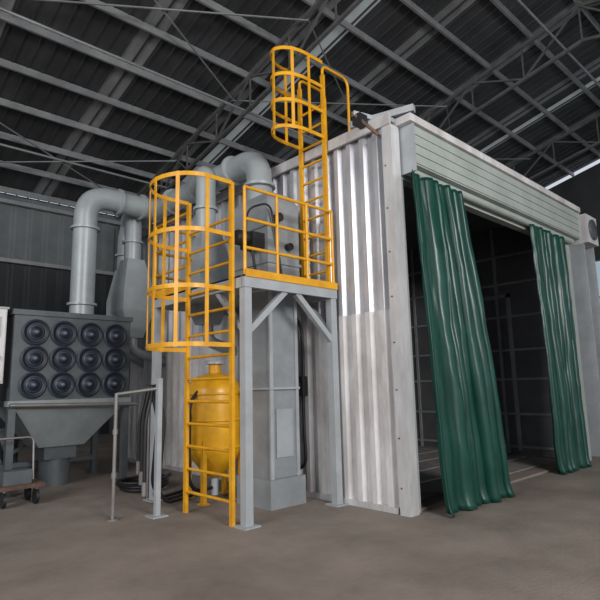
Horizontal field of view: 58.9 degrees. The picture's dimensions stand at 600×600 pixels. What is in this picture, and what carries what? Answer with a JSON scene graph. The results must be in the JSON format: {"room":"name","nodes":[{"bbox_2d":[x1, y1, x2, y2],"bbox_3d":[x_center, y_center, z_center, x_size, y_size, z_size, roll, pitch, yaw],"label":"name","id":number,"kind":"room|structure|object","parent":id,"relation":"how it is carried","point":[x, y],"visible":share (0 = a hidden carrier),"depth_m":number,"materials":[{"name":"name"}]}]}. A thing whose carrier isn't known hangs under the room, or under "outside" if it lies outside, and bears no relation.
{"room":"workshop","nodes":[
{"label":"workshop","id":0,"kind":"room"},
{"bbox_2d":[0,306,9,383],"bbox_3d":[-4.709,1.467,7.698,0.620,2.750,0.560,7,-12,-43],"label":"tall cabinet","id":1,"kind":"object","parent":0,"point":[3,310],"visible":1,"depth_m":7.84,"materials":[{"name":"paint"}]},
{"bbox_2d":[0,192,153,440],"bbox_3d":[-8.828,0.467,16.837,38.000,7.800,0.420,7,-12,-43],"label":"wall","id":2,"kind":"structure","parent":0,"point":[36,236],"depth_m":17.50,"materials":[{"name":"metal"}]},
{"bbox_2d":[118,0,362,218],"bbox_3d":[2.942,-6.168,9.480,0.090,4.283,28.035,7,-12,-43],"label":"roof truss","id":3,"kind":"object","parent":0,"point":[297,60],"depth_m":13.93,"materials":[{"name":"grey metal"}]},
{"bbox_2d":[0,0,599,219],"bbox_3d":[0.729,-7.013,7.534,38.020,3.604,28.610,7,-12,-43],"label":"roof trusses","id":4,"kind":"structure","parent":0,"point":[479,24],"depth_m":14.73,"materials":[{"name":"silver metal"}]},
{"bbox_2d":[0,434,599,599],"bbox_3d":[1.684,2.654,6.684,40.000,0.200,32.000,7,-12,-43],"label":"floor","id":5,"kind":"structure","parent":0,"point":[542,542],"depth_m":4.97,"materials":[{"name":"concrete"}]},
{"bbox_2d":[0,427,18,469],"bbox_3d":[-5.277,2.707,9.382,0.550,0.860,0.550,7,-12,-43],"label":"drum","id":6,"kind":"object","parent":5,"relation":"on","point":[2,429],"visible":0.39,"depth_m":9.34,"materials":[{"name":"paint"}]},
{"bbox_2d":[0,436,45,508],"bbox_3d":[-3.852,2.327,7.233,0.600,0.866,0.566,7,-12,-43],"label":"cart","id":7,"kind":"object","parent":5,"relation":"on","point":[19,478],"visible":1,"depth_m":7.13,"materials":[{"name":"metal"}]},
{"bbox_2d":[0,309,136,498],"bbox_3d":[-3.994,1.648,8.867,2.001,2.730,1.490,7,-12,-43],"label":"collector","id":8,"kind":"object","parent":5,"relation":"on","point":[63,373],"visible":0.99,"depth_m":8.44,"materials":[{"name":"paint"}]},
{"bbox_2d":[66,151,275,367],"bbox_3d":[-2.487,-0.563,9.059,2.104,3.262,5.090,7,-12,-43],"label":"duct","id":9,"kind":"object","parent":8,"relation":"attached to","point":[127,296],"visible":0.82,"depth_m":9.18,"materials":[{"name":"grey metal"}]},
{"bbox_2d":[109,224,120,434],"bbox_3d":[-6.332,0.932,18.513,0.250,7.300,0.366,7,-12,-43],"label":"column","id":10,"kind":"structure","parent":5,"relation":"on","point":[111,422],"depth_m":18.08,"materials":[{"name":"metal"}]},
{"bbox_2d":[116,472,171,491],"bbox_3d":[-2.465,2.828,8.426,0.782,0.181,1.617,1,-9,-12],"label":"coiled hose","id":11,"kind":"object","parent":5,"relation":"on","point":[127,484],"visible":0.59,"depth_m":7.79,"materials":[{"name":"black rubber"}]},
{"bbox_2d":[106,378,192,521],"bbox_3d":[-1.859,1.862,6.998,0.684,1.620,1.620,-2,-9,5],"label":"rack","id":12,"kind":"object","parent":5,"relation":"on","point":[153,394],"visible":0.98,"depth_m":6.49,"materials":[{"name":"grey metal"}]},
{"bbox_2d":[146,171,234,526],"bbox_3d":[-1.374,0.540,6.180,0.766,3.950,1.020,7,-12,-43],"label":"ladder","id":13,"kind":"object","parent":5,"relation":"on","point":[230,286],"visible":1,"depth_m":6.17,"materials":[{"name":"yellow metal"}]},
{"bbox_2d":[188,360,239,505],"bbox_3d":[-1.198,1.782,7.381,0.858,1.870,0.830,2,-10,-19],"label":"tank","id":14,"kind":"object","parent":5,"relation":"on","point":[213,413],"visible":0.66,"depth_m":7.06,"materials":[{"name":"yellow metal"}]},
{"bbox_2d":[143,185,348,530],"bbox_3d":[-0.800,0.746,7.266,1.650,3.861,2.290,7,-12,-43],"label":"access platform","id":15,"kind":"object","parent":5,"relation":"on","point":[306,291],"visible":0.68,"depth_m":6.72,"materials":[{"name":"grey metal"}]},
{"bbox_2d":[270,45,350,281],"bbox_3d":[0.132,-1.782,7.546,1.299,3.360,0.540,7,-12,-43],"label":"ladder","id":16,"kind":"object","parent":15,"relation":"on","point":[298,125],"visible":0.97,"depth_m":7.49,"materials":[{"name":"yellow metal"}]},
{"bbox_2d":[234,191,305,510],"bbox_3d":[-0.571,0.589,7.136,0.940,4.120,0.950,7,-12,-43],"label":"bucket elevator","id":17,"kind":"object","parent":5,"relation":"on","point":[278,483],"visible":0.69,"depth_m":6.96,"materials":[{"name":"paint"}]},
{"bbox_2d":[128,104,591,516],"bbox_3d":[0.826,0.695,10.843,6.102,5.020,7.563,7,-12,-43],"label":"booth","id":18,"kind":"object","parent":5,"relation":"on","point":[390,455],"visible":0.57,"depth_m":7.51,"materials":[{"name":"galvanised corrugated steel"},{"name":"grey steel paint"},{"name":"grey rubber"}]},
{"bbox_2d":[297,317,307,469],"bbox_3d":[-0.233,0.794,7.735,0.162,3.312,0.802,7,-12,-43],"label":"power cable","id":19,"kind":"object","parent":18,"relation":"attached to","point":[302,380],"visible":0.44,"depth_m":7.40,"materials":[{"name":"black rubber"}]},
{"bbox_2d":[411,169,514,517],"bbox_3d":[2.103,0.464,6.837,1.637,4.128,0.363,7,-12,-43],"label":"curtain","id":20,"kind":"object","parent":18,"relation":"hanging from","point":[472,452],"visible":1,"depth_m":6.72,"materials":[{"name":"green plastic"}]},
{"bbox_2d":[530,224,591,473],"bbox_3d":[4.578,0.790,9.229,1.489,4.128,0.262,7,-12,-43],"label":"curtain","id":21,"kind":"object","parent":18,"relation":"hanging from","point":[571,452],"visible":1,"depth_m":9.09,"materials":[{"name":"green plastic"}]},
{"bbox_2d":[569,213,599,456],"bbox_3d":[5.944,0.678,10.925,0.600,4.850,0.640,7,-12,-43],"label":"column","id":22,"kind":"structure","parent":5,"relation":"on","point":[584,274],"depth_m":10.79,"materials":[{"name":"metal"}]},
{"bbox_2d":[0,0,599,222],"bbox_3d":[0.738,-6.943,7.530,38.000,3.623,28.000,7,-12,-43],"label":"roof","id":23,"kind":"structure","parent":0,"point":[211,4],"depth_m":14.64,"materials":[{"name":"grey metal"}]},
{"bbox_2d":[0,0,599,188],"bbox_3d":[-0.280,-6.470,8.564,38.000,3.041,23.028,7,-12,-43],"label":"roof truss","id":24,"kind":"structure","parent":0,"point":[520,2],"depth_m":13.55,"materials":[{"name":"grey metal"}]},
{"bbox_2d":[421,0,599,132],"bbox_3d":[7.322,-5.616,13.543,0.090,4.283,28.035,7,-12,-43],"label":"roof truss","id":25,"kind":"object","parent":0,"point":[585,4],"depth_m":14.86,"materials":[{"name":"grey metal"}]},
{"bbox_2d":[507,113,599,179],"bbox_3d":[11.702,-5.065,17.606,0.090,4.283,28.035,7,-12,-43],"label":"roof truss","id":26,"kind":"object","parent":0,"point":[555,140],"depth_m":19.81,"materials":[{"name":"grey metal"}]},
{"bbox_2d":[548,163,599,259],"bbox_3d":[14.684,-1.299,19.898,0.150,11.200,28.200,7,-12,-43],"label":"wall","id":27,"kind":"structure","parent":0,"point":[582,190],"depth_m":22.81,"materials":[{"name":"grey metal"}]},
{"bbox_2d":[595,259,599,297],"bbox_3d":[15.093,-0.590,19.323,0.140,3.200,11.060,7,-12,-43],"label":"window","id":28,"kind":"structure","parent":27,"relation":"in","point":[597,262],"depth_m":22.19,"materials":[{"name":"glass"}]}
]}

